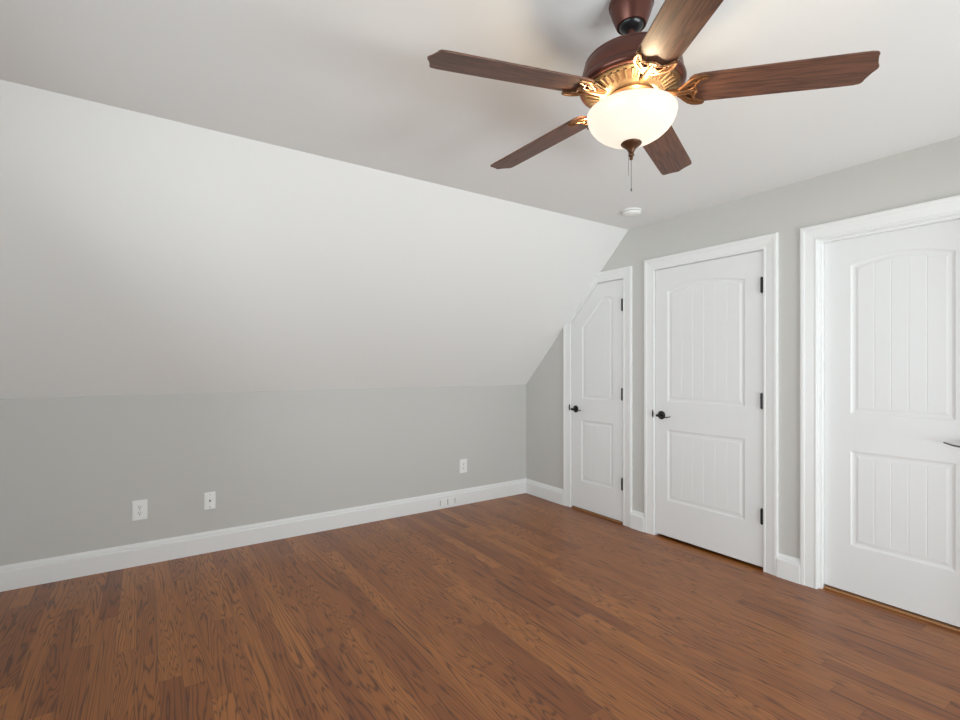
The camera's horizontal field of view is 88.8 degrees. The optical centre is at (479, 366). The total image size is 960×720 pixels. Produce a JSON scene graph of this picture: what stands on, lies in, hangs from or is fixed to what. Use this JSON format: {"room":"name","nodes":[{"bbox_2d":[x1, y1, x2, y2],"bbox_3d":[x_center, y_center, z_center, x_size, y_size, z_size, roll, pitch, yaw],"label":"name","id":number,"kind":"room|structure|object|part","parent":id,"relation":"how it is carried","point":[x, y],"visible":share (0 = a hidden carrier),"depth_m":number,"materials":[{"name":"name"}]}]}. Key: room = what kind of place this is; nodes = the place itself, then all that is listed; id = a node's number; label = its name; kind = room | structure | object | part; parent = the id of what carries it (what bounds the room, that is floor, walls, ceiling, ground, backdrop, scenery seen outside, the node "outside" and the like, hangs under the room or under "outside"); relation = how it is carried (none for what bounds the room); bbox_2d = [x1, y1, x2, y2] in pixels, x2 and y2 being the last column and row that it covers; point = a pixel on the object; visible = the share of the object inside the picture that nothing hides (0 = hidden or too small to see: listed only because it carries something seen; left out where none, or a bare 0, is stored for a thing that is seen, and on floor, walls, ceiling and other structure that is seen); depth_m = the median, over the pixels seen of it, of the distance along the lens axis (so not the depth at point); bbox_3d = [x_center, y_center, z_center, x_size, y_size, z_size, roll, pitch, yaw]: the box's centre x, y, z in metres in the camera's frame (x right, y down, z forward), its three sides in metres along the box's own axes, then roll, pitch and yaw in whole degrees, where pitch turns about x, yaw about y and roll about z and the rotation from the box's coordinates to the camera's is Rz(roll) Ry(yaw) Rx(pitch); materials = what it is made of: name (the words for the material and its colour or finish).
{"room":"empty attic bedroom","nodes":[
{"label":"empty attic bedroom","id":0,"kind":"room"},
{"bbox_2d":[0,384,525,565],"bbox_3d":[-1.328,0.753,3.957,4.540,1.126,0.120,0,0,-34],"label":"wall","id":1,"kind":"structure","parent":0,"point":[72,469],"depth_m":3.54,"materials":[{"name":"grey paint"}]},
{"bbox_2d":[132,499,146,520],"bbox_3d":[-2.255,0.954,3.247,0.084,0.130,0.009,0,0,-34],"label":"wall outlet","id":2,"kind":"object","parent":1,"relation":"attached to","point":[139,507],"visible":1,"depth_m":3.24,"materials":[{"name":"white plastic"}]},
{"bbox_2d":[204,491,214,509],"bbox_3d":[-1.915,0.954,3.474,0.070,0.120,0.016,0,0,-34],"label":"cable jack","id":3,"kind":"object","parent":1,"relation":"attached to","point":[209,497],"visible":1,"depth_m":3.47,"materials":[{"name":"white plastic"}]},
{"bbox_2d":[0,478,525,591],"bbox_3d":[-1.288,1.244,3.898,4.300,0.145,0.022,0,0,-34],"label":"baseboard","id":4,"kind":"structure","parent":1,"relation":"attached to","point":[53,569],"depth_m":3.51,"materials":[{"name":"white paint"}]},
{"bbox_2d":[440,497,454,506],"bbox_3d":[-0.300,1.260,4.554,0.168,0.072,0.006,0,0,-34],"label":"baseboard outlet","id":5,"kind":"object","parent":1,"relation":"attached to","point":[446,501],"visible":1,"depth_m":4.55,"materials":[{"name":"white plastic"}]},
{"bbox_2d":[441,499,446,505],"bbox_3d":[-0.332,1.260,4.530,0.066,0.054,0.002,0,0,-34],"label":"receptacle","id":6,"kind":"object","parent":5,"relation":"attached to","point":[443,501],"depth_m":4.53,"materials":[{"name":"white plastic"}]},
{"bbox_2d":[448,498,454,504],"bbox_3d":[-0.266,1.260,4.576,0.066,0.054,0.002,0,0,-34],"label":"receptacle","id":7,"kind":"object","parent":5,"relation":"attached to","point":[451,501],"depth_m":4.57,"materials":[{"name":"white plastic"}]},
{"bbox_2d":[460,459,466,472],"bbox_3d":[-0.158,0.952,4.677,0.082,0.128,0.009,0,0,-34],"label":"wall outlet","id":8,"kind":"object","parent":1,"relation":"attached to","point":[463,462],"visible":1,"depth_m":4.67,"materials":[{"name":"white plastic"}]},
{"bbox_2d":[0,79,627,398],"bbox_3d":[-0.958,-0.527,3.414,4.540,1.434,1.434,0,0,-34],"label":"sloped ceiling","id":9,"kind":"structure","parent":0,"point":[141,254],"depth_m":2.94,"materials":[{"name":"white paint"}]},
{"bbox_2d":[0,493,959,719],"bbox_3d":[0.763,1.356,1.716,5.470,0.080,6.180,0,0,-34],"label":"floor","id":10,"kind":"structure","parent":0,"point":[524,606],"depth_m":2.41,"materials":[{"name":"brown wood"}]},
{"bbox_2d":[0,0,959,229],"bbox_3d":[0.379,-1.184,1.454,4.540,0.120,3.312,0,0,-34],"label":"ceiling","id":11,"kind":"structure","parent":0,"point":[350,81],"depth_m":1.95,"materials":[{"name":"white paint"}]},
{"bbox_2d":[622,208,641,216],"bbox_3d":[1.097,-1.106,3.534,0.134,0.035,0.134,0,0,-34],"label":"smoke detector","id":12,"kind":"object","parent":11,"relation":"attached to","point":[629,212],"visible":1,"depth_m":3.50,"materials":[{"name":"white plastic"}]},
{"bbox_2d":[427,0,879,190],"bbox_3d":[0.432,-0.832,1.539,1.222,0.584,1.194,0,0,-34],"label":"ceiling fan","id":13,"kind":"object","parent":11,"relation":"hanging from","point":[629,85],"visible":1,"depth_m":1.41,"materials":[{"name":"brown wood"}]},
{"bbox_3d":[0.090,-0.822,1.373,0.486,0.006,0.120,-2,12,-20],"label":"blade","id":14,"kind":"part","parent":13,"relation":"part of","materials":[{"name":"brown wood"}]},
{"bbox_3d":[0.220,-0.822,1.826,0.120,0.006,0.486,-14,7,-37],"label":"blade","id":15,"kind":"part","parent":13,"relation":"part of","materials":[{"name":"brown wood"}]},
{"bbox_3d":[0.466,-0.736,1.510,0.267,0.095,0.267,0,0,-34],"label":"lamp shade","id":16,"kind":"part","parent":13,"relation":"part of","materials":[{"name":"white glass"}]},
{"bbox_3d":[0.691,-0.822,1.842,0.120,0.006,0.486,-13,-9,33],"label":"blade","id":17,"kind":"part","parent":13,"relation":"part of","materials":[{"name":"brown wood"}]},
{"bbox_3d":[0.480,-0.822,1.109,0.120,0.006,0.486,11,1,-2],"label":"blade","id":18,"kind":"part","parent":13,"relation":"part of","materials":[{"name":"brown wood"}]},
{"bbox_3d":[0.851,-0.822,1.399,0.486,0.006,0.120,2,-11,16],"label":"blade","id":19,"kind":"part","parent":13,"relation":"part of","materials":[{"name":"brown wood"}]},
{"bbox_2d":[526,136,959,558],"bbox_3d":[2.205,0.096,2.699,0.120,2.440,5.940,0,0,-34],"label":"wall","id":20,"kind":"structure","parent":0,"point":[931,172],"depth_m":3.06,"materials":[{"name":"grey paint"}]},
{"bbox_2d":[526,478,562,504],"bbox_3d":[0.632,1.244,4.878,0.022,0.145,0.567,0,0,-34],"label":"baseboard","id":21,"kind":"structure","parent":20,"relation":"attached to","point":[541,490],"depth_m":4.85,"materials":[{"name":"white paint"}]},
{"bbox_2d":[569,279,622,521],"bbox_3d":[1.011,0.285,4.324,0.098,2.022,0.621,0,0,-34],"label":"door","id":22,"kind":"structure","parent":20,"relation":"in","point":[597,329],"depth_m":4.30,"materials":[{"name":"white paint"}]},
{"bbox_2d":[563,266,631,527],"bbox_3d":[1.065,0.248,4.354,0.138,2.135,0.786,0,0,-34],"label":"trim","id":23,"kind":"structure","parent":20,"relation":"attached to","point":[625,273],"depth_m":4.06,"materials":[{"name":"white paint"}]},
{"bbox_2d":[572,506,622,523],"bbox_3d":[1.053,1.310,4.346,0.067,0.011,0.604,0,0,-34],"label":"trim","id":24,"kind":"structure","parent":20,"relation":"attached to","point":[597,514],"depth_m":4.31,"materials":[{"name":"brown wood"}]},
{"bbox_2d":[631,510,643,531],"bbox_3d":[1.270,1.244,3.942,0.022,0.145,0.126,0,0,-34],"label":"baseboard","id":25,"kind":"structure","parent":20,"relation":"attached to","point":[637,518],"depth_m":3.93,"materials":[{"name":"white paint"}]},
{"bbox_2d":[652,251,762,566],"bbox_3d":[1.583,0.275,3.485,0.098,2.041,0.829,0,0,-34],"label":"door","id":26,"kind":"structure","parent":20,"relation":"in","point":[709,314],"depth_m":3.44,"materials":[{"name":"white paint"}]},
{"bbox_3d":[1.395,0.376,3.771,0.012,0.065,0.065,0,0,-34],"label":"handle","id":27,"kind":"part","parent":26,"relation":"part of","materials":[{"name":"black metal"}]},
{"bbox_2d":[644,232,777,575],"bbox_3d":[1.637,0.238,3.515,0.138,2.155,0.993,0,0,-34],"label":"trim","id":28,"kind":"structure","parent":20,"relation":"attached to","point":[768,243],"depth_m":3.14,"materials":[{"name":"white paint"}]},
{"bbox_2d":[777,553,799,583],"bbox_3d":[1.901,1.244,3.017,0.022,0.145,0.129,0,0,-34],"label":"baseboard","id":29,"kind":"structure","parent":20,"relation":"attached to","point":[788,567],"depth_m":3.01,"materials":[{"name":"white paint"}]},
{"bbox_2d":[800,195,959,588],"bbox_3d":[2.245,0.241,2.622,0.138,2.149,0.910,0,0,-34],"label":"trim","id":30,"kind":"structure","parent":20,"relation":"attached to","point":[812,238],"depth_m":2.90,"materials":[{"name":"white paint"}]},
{"bbox_2d":[824,219,959,626],"bbox_3d":[2.236,0.277,2.616,0.098,2.034,0.724,0,0,-34],"label":"door","id":31,"kind":"structure","parent":20,"relation":"in","point":[892,299],"depth_m":2.65,"materials":[{"name":"white paint"}]},
{"bbox_2d":[824,585,959,631],"bbox_3d":[2.265,1.310,2.636,0.070,0.012,0.700,0,0,-34],"label":"trim","id":32,"kind":"structure","parent":20,"relation":"attached to","point":[906,612],"depth_m":2.64,"materials":[{"name":"brown wood"}]}
]}

